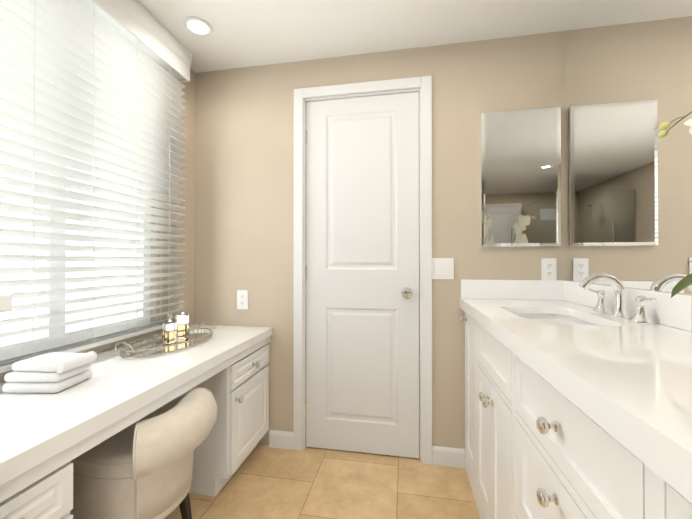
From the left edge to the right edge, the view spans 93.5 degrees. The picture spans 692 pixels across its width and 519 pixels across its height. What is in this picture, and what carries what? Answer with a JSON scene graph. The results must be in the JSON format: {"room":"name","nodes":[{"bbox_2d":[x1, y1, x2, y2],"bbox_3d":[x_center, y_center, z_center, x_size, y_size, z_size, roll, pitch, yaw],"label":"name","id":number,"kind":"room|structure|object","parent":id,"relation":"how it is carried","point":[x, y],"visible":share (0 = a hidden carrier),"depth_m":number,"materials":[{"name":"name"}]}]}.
{"room":"bathroom","nodes":[
{"label":"bathroom","id":0,"kind":"room"},
{"bbox_2d":[0,69,194,382],"bbox_3d":[-1.366,-0.041,-0.077,0.100,2.260,4.270,0,0,10],"label":"wall","id":1,"kind":"structure","parent":0,"point":[187,298],"depth_m":1.92,"materials":[{"name":"paint"}]},
{"bbox_2d":[0,141,150,361],"bbox_3d":[-1.114,-0.336,1.251,0.074,1.375,0.930,0,0,10],"label":"window","id":2,"kind":"structure","parent":1,"relation":"in","point":[11,352],"depth_m":1.25,"materials":[{"name":"white glass"}]},
{"bbox_2d":[0,0,185,372],"bbox_3d":[-1.027,-0.358,1.274,0.063,1.410,1.125,0,0,10],"label":"window blinds","id":3,"kind":"object","parent":2,"relation":"attached to","point":[88,81],"visible":0.98,"depth_m":1.27,"materials":[{"name":"white plastic"}]},
{"bbox_2d":[91,0,191,81],"bbox_3d":[-1.019,-1.085,1.272,0.103,0.154,1.157,0,0,10],"label":"valance","id":4,"kind":"object","parent":1,"relation":"attached to","point":[139,21],"visible":0.92,"depth_m":1.54,"materials":[{"name":"white"}]},
{"bbox_2d":[164,445,479,518],"bbox_3d":[-0.284,1.138,-0.228,2.280,0.100,4.570,0,0,10],"label":"floor","id":5,"kind":"structure","parent":0,"point":[265,482],"depth_m":1.55,"materials":[{"name":"tile"}]},
{"bbox_2d":[0,324,271,518],"bbox_3d":[-0.795,0.747,1.298,0.530,0.700,1.348,0,0,10],"label":"desk","id":6,"kind":"object","parent":5,"relation":"on","point":[46,439],"visible":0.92,"depth_m":1.04,"materials":[{"name":"white wood"}]},
{"bbox_2d":[2,351,96,392],"bbox_3d":[-0.919,0.348,1.021,0.189,0.092,0.140,0,0,0],"label":"towels","id":7,"kind":"object","parent":6,"relation":"on","point":[53,372],"visible":1,"depth_m":0.97,"materials":[{"name":"white fabric"}]},
{"bbox_2d":[114,305,215,358],"bbox_3d":[-0.809,0.311,1.512,0.253,0.172,0.485,0,0,10],"label":"tray","id":8,"kind":"object","parent":6,"relation":"on","point":[177,336],"visible":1,"depth_m":1.51,"materials":[{"name":"silver metal"}]},
{"bbox_2d":[70,388,216,518],"bbox_3d":[-0.711,0.792,1.116,0.493,0.611,0.390,0,0,10],"label":"chair","id":9,"kind":"object","parent":5,"relation":"on","point":[142,468],"visible":0.81,"depth_m":0.99,"materials":[{"name":"fabric"}]},
{"bbox_2d":[459,307,691,518],"bbox_3d":[0.597,0.670,0.275,0.522,0.842,2.868,0,0,10],"label":"bathroom vanity","id":10,"kind":"object","parent":5,"relation":"on","point":[576,407],"depth_m":0.69,"materials":[{"name":"white painted wood"},{"name":"brushed nickel"}]},
{"bbox_2d":[495,311,638,338],"bbox_3d":[0.760,0.307,1.198,0.282,0.150,0.422,0,0,10],"label":"sink","id":11,"kind":"object","parent":10,"relation":"in","point":[559,324],"depth_m":0.98,"materials":[{"name":"white ceramic"}]},
{"bbox_2d":[460,299,691,490],"bbox_3d":[0.351,0.223,0.322,0.001,0.052,2.868,0,0,10],"label":"countertop","id":12,"kind":"structure","parent":10,"relation":"attached to","point":[675,458],"depth_m":0.46,"materials":[{"name":"white stone"}]},
{"bbox_2d":[579,273,657,324],"bbox_3d":[0.912,0.124,1.146,0.162,0.154,0.356,0,0,10],"label":"faucet","id":13,"kind":"object","parent":10,"relation":"on","point":[641,315],"visible":1,"depth_m":1.13,"materials":[{"name":"silver metal"}]},
{"bbox_2d":[658,109,691,297],"bbox_3d":[0.690,-0.088,0.533,0.280,0.571,0.661,0,0,10],"label":"orchid","id":14,"kind":"object","parent":10,"relation":"on","point":[683,283],"visible":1,"depth_m":0.75,"materials":[{"name":"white plant"}]},
{"bbox_2d":[138,0,583,72],"bbox_3d":[-0.284,-1.222,-0.215,2.280,0.100,4.570,0,0,10],"label":"ceiling","id":15,"kind":"structure","parent":0,"point":[248,33],"depth_m":1.61,"materials":[{"name":"white paint"}]},
{"bbox_2d":[184,17,212,36],"bbox_3d":[-0.735,-1.157,1.619,0.132,0.007,0.132,0,0,10],"label":"recessed light","id":16,"kind":"object","parent":15,"relation":"in","point":[197,26],"visible":1,"depth_m":1.62,"materials":[{"name":"white plastic"}]},
{"bbox_2d":[195,31,563,448],"bbox_3d":[0.105,-0.030,1.928,2.280,2.260,0.200,0,0,10],"label":"wall","id":17,"kind":"structure","parent":0,"point":[244,178],"depth_m":1.88,"materials":[{"name":"paint"}]},
{"bbox_2d":[237,290,247,308],"bbox_3d":[-0.622,0.241,1.951,0.070,0.114,0.009,0,0,10],"label":"outlet","id":18,"kind":"object","parent":17,"relation":"attached to","point":[242,299],"visible":1,"depth_m":1.95,"materials":[{"name":"white plastic"}]},
{"bbox_2d":[269,430,292,449],"bbox_3d":[-0.376,1.053,1.901,0.150,0.095,0.013,0,0,10],"label":"baseboard","id":19,"kind":"structure","parent":17,"relation":"attached to","point":[281,439],"depth_m":1.90,"materials":[{"name":"white wood"}]},
{"bbox_2d":[305,92,418,457],"bbox_3d":[0.076,0.083,1.833,0.657,2.018,0.102,0,0,10],"label":"door","id":20,"kind":"structure","parent":17,"relation":"in","point":[362,274],"depth_m":1.85,"materials":[{"name":"painted wood"},{"name":"brushed nickel"}]},
{"bbox_2d":[293,76,431,464],"bbox_3d":[0.089,0.054,1.871,0.779,2.092,0.115,0,0,10],"label":"door frame","id":21,"kind":"structure","parent":17,"relation":"attached to","point":[422,85],"depth_m":1.81,"materials":[{"name":"white wood"}]},
{"bbox_2d":[432,258,453,278],"bbox_3d":[0.518,0.049,1.744,0.116,0.114,0.014,0,0,10],"label":"light switch","id":22,"kind":"object","parent":17,"relation":"attached to","point":[442,268],"visible":1,"depth_m":1.74,"materials":[{"name":"white plastic"}]},
{"bbox_2d":[432,446,464,467],"bbox_3d":[0.547,1.052,1.734,0.168,0.095,0.013,0,0,10],"label":"baseboard","id":23,"kind":"structure","parent":17,"relation":"attached to","point":[448,456],"depth_m":1.73,"materials":[{"name":"white wood"}]},
{"bbox_2d":[460,279,566,306],"bbox_3d":[0.856,0.181,1.678,0.511,0.152,0.020,0,0,10],"label":"backsplash","id":24,"kind":"structure","parent":17,"relation":"attached to","point":[477,292],"depth_m":1.65,"materials":[{"name":"white stone"}]},
{"bbox_2d":[481,107,560,246],"bbox_3d":[0.895,-0.417,1.673,0.377,0.700,0.022,0,0,10],"label":"medicine cabinet mirror","id":25,"kind":"object","parent":17,"relation":"attached to","point":[520,177],"visible":0.95,"depth_m":1.66,"materials":[{"name":"white mirror"}]},
{"bbox_2d":[541,258,556,279],"bbox_3d":[1.032,0.051,1.653,0.070,0.114,0.009,0,0,10],"label":"outlet","id":26,"kind":"object","parent":17,"relation":"attached to","point":[548,268],"visible":1,"depth_m":1.65,"materials":[{"name":"white plastic"}]},
{"label":"outside","id":27,"kind":"structure","parent":0,"visible":0},
{"bbox_2d":[0,131,135,346],"bbox_3d":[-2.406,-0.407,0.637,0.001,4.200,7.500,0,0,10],"label":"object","id":28,"kind":"structure","parent":27,"point":[17,338],"depth_m":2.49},
{"bbox_3d":[0.770,-0.043,-0.514,0.100,2.260,4.370,0,0,10],"label":"wall","id":29,"kind":"structure","parent":0,"visible":0},
{"bbox_2d":[563,280,691,334],"bbox_3d":[0.843,0.147,0.233,0.021,0.100,2.868,0,0,10],"label":"backsplash","id":30,"kind":"structure","parent":29,"relation":"attached to","point":[675,311],"depth_m":1.04,"materials":[{"name":"white stone"}]},
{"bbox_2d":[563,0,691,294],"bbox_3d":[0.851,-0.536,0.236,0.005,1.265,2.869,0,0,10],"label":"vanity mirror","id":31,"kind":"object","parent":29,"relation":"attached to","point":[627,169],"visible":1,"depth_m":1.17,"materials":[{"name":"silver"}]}
]}

